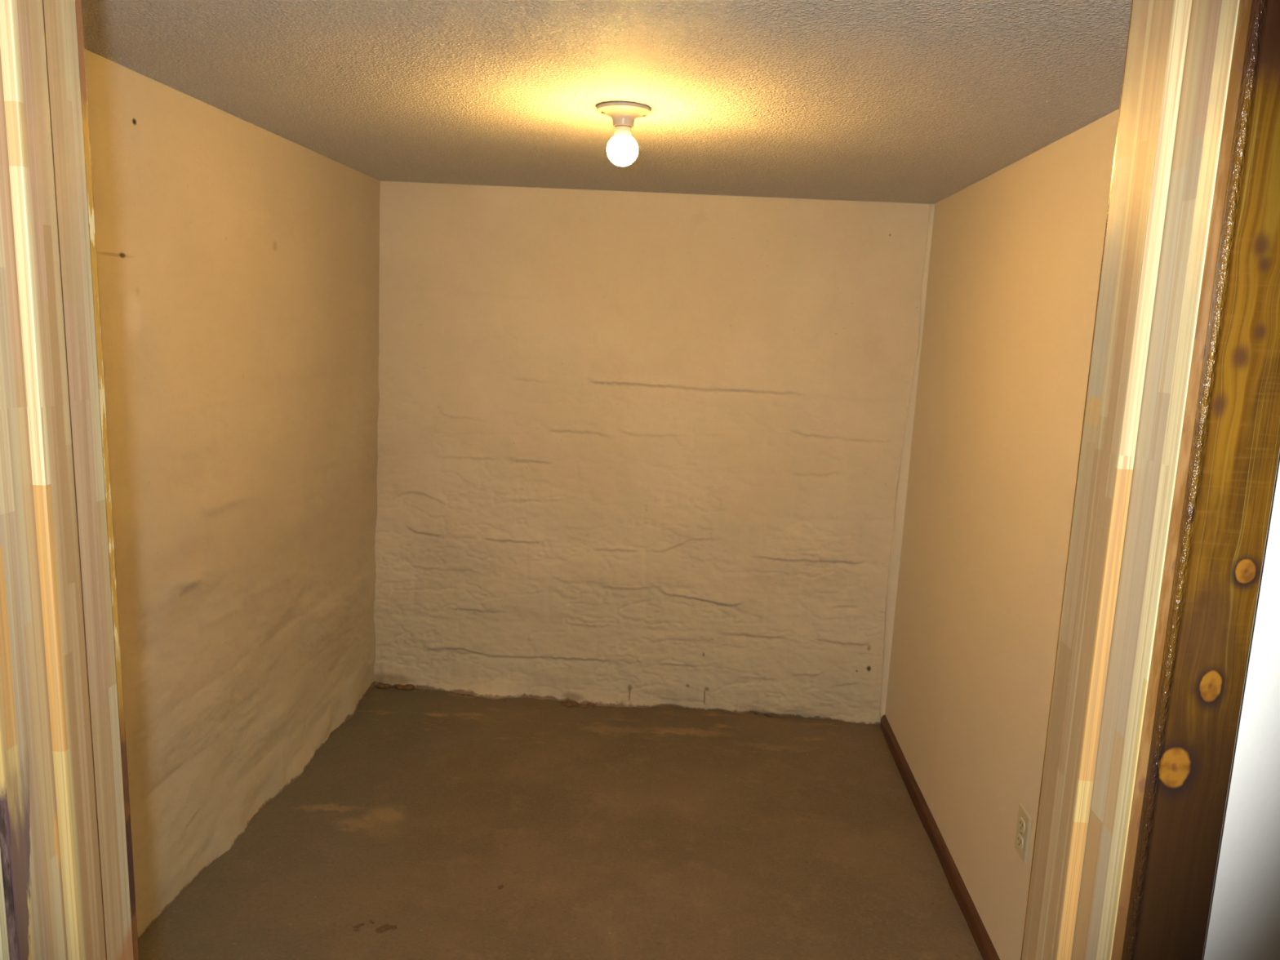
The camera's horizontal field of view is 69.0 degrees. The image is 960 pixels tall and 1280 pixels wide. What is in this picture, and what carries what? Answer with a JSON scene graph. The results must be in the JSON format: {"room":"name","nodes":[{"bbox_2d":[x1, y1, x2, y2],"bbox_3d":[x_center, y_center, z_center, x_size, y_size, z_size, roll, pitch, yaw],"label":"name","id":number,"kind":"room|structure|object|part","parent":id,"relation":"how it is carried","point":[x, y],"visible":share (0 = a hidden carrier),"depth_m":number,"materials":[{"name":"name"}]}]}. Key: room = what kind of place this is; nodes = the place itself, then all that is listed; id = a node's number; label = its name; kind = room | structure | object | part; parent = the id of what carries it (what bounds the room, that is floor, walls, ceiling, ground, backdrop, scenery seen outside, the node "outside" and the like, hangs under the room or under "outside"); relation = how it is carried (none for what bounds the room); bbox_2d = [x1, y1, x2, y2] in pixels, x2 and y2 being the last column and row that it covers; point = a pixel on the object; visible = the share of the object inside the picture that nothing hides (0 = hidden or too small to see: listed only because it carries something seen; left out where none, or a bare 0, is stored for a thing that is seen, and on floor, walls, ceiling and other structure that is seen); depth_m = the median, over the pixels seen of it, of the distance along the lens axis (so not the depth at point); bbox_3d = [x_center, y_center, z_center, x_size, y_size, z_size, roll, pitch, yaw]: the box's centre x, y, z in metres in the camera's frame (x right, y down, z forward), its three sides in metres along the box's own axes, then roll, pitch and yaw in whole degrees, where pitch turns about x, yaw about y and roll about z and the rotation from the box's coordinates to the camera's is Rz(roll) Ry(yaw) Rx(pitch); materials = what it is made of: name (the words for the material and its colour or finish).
{"room":"basement storage room","nodes":[
{"label":"basement storage room","id":0,"kind":"room"},
{"bbox_2d":[84,48,380,939],"bbox_3d":[-1.185,0.081,2.286,0.244,2.070,3.002,3,10,3],"label":"wall","id":1,"kind":"structure","parent":0,"point":[238,260],"depth_m":2.46,"materials":[{"name":"paint"}]},
{"bbox_2d":[137,684,982,959],"bbox_3d":[-0.090,1.298,1.645,3.150,0.130,4.600,3,10,3],"label":"floor","id":2,"kind":"structure","parent":0,"point":[431,824],"depth_m":2.68,"materials":[{"name":"concrete"}]},
{"bbox_2d":[375,682,772,717],"bbox_3d":[-0.147,0.886,3.683,1.874,0.024,0.098,3,10,7],"label":"mortar","id":3,"kind":"object","parent":2,"relation":"on","point":[407,686],"visible":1,"depth_m":3.73,"materials":[{"name":"concrete"}]},
{"bbox_2d":[81,0,1132,204],"bbox_3d":[-0.016,-0.748,1.278,3.150,0.161,4.560,3,10,3],"label":"ceiling","id":4,"kind":"structure","parent":0,"point":[904,101],"depth_m":1.82,"materials":[{"name":"white paint"}]},
{"bbox_2d":[596,102,650,166],"bbox_3d":[-0.038,-0.757,2.056,0.118,0.123,0.118,3,10,3],"label":"ceiling light","id":5,"kind":"object","parent":4,"relation":"attached to","point":[622,148],"visible":1,"depth_m":2.03,"materials":[{"name":"white glass"}]},
{"bbox_3d":[-0.038,-0.741,2.059,0.070,0.090,0.070,3,10,3],"label":"bulb","id":6,"kind":"part","parent":5,"relation":"part of","materials":[{"name":"white glass"}]},
{"bbox_2d":[373,181,929,724],"bbox_3d":[-0.017,-0.100,3.604,2.266,2.070,0.232,3,10,5],"label":"wall","id":7,"kind":"structure","parent":0,"point":[635,449],"depth_m":3.52,"materials":[{"name":"paint"}]},
{"bbox_2d":[884,108,1119,959],"bbox_3d":[0.955,0.189,2.143,0.140,2.060,2.920,3,10,3],"label":"wall","id":8,"kind":"structure","parent":0,"point":[1015,254],"depth_m":2.41,"materials":[{"name":"beige paint"}]},
{"bbox_2d":[880,204,934,718],"bbox_3d":[0.990,-0.028,3.453,0.055,1.932,0.107,9,12,36],"label":"trim","id":9,"kind":"structure","parent":8,"relation":"attached to","point":[902,483],"depth_m":3.45,"materials":[{"name":"paint"}]},
{"bbox_2d":[880,715,999,959],"bbox_3d":[0.841,1.150,2.232,0.017,0.061,2.732,3,10,3],"label":"baseboard","id":10,"kind":"structure","parent":8,"relation":"attached to","point":[980,934],"depth_m":2.66,"materials":[{"name":"brown wood"}]},
{"bbox_2d":[1014,802,1031,864],"bbox_3d":[0.860,0.795,2.093,0.008,0.113,0.069,3,10,3],"label":"electrical outlet","id":11,"kind":"object","parent":8,"relation":"attached to","point":[1024,821],"visible":1,"depth_m":2.08,"materials":[{"name":"beige plastic"}]},
{"bbox_2d":[1017,833,1023,848],"bbox_3d":[0.857,0.814,2.096,0.003,0.028,0.034,3,10,3],"label":"receptacle","id":12,"kind":"object","parent":11,"relation":"attached to","point":[1020,836],"depth_m":2.09,"materials":[{"name":"beige plastic"}]},
{"bbox_2d":[1018,817,1025,833],"bbox_3d":[0.858,0.775,2.090,0.003,0.028,0.034,3,10,3],"label":"receptacle","id":13,"kind":"object","parent":11,"relation":"attached to","point":[1021,820],"depth_m":2.09,"materials":[{"name":"beige plastic"}]},
{"bbox_2d":[1202,453,1279,959],"bbox_3d":[-0.109,0.397,0.689,3.060,2.060,0.148,3,10,3],"label":"wall","id":14,"kind":"structure","parent":0,"point":[1244,918],"depth_m":0.56,"materials":[{"name":"white paint"}]},
{"bbox_2d":[0,0,1279,959],"bbox_3d":[-0.070,0.460,0.707,0.832,1.852,0.155,3,10,3],"label":"door frame","id":15,"kind":"structure","parent":14,"relation":"in","point":[1180,451],"depth_m":0.60,"materials":[{"name":"brown wood"}]},
{"bbox_3d":[-0.467,0.475,0.670,0.046,1.806,0.008,3,10,3],"label":"casing","id":16,"kind":"part","parent":15,"relation":"part of","materials":[{"name":"beige wood"}]},
{"bbox_3d":[-0.455,0.454,0.803,0.046,1.804,0.012,3,10,3],"label":"casing","id":17,"kind":"part","parent":15,"relation":"part of","materials":[{"name":"beige wood"}]},
{"bbox_3d":[0.324,0.490,0.758,0.046,1.804,0.012,3,10,3],"label":"casing","id":18,"kind":"part","parent":15,"relation":"part of","materials":[{"name":"beige wood"}]},
{"bbox_3d":[0.317,0.513,0.616,0.046,1.806,0.008,3,10,3],"label":"casing","id":19,"kind":"part","parent":15,"relation":"part of","materials":[{"name":"brown wood"}]}
]}

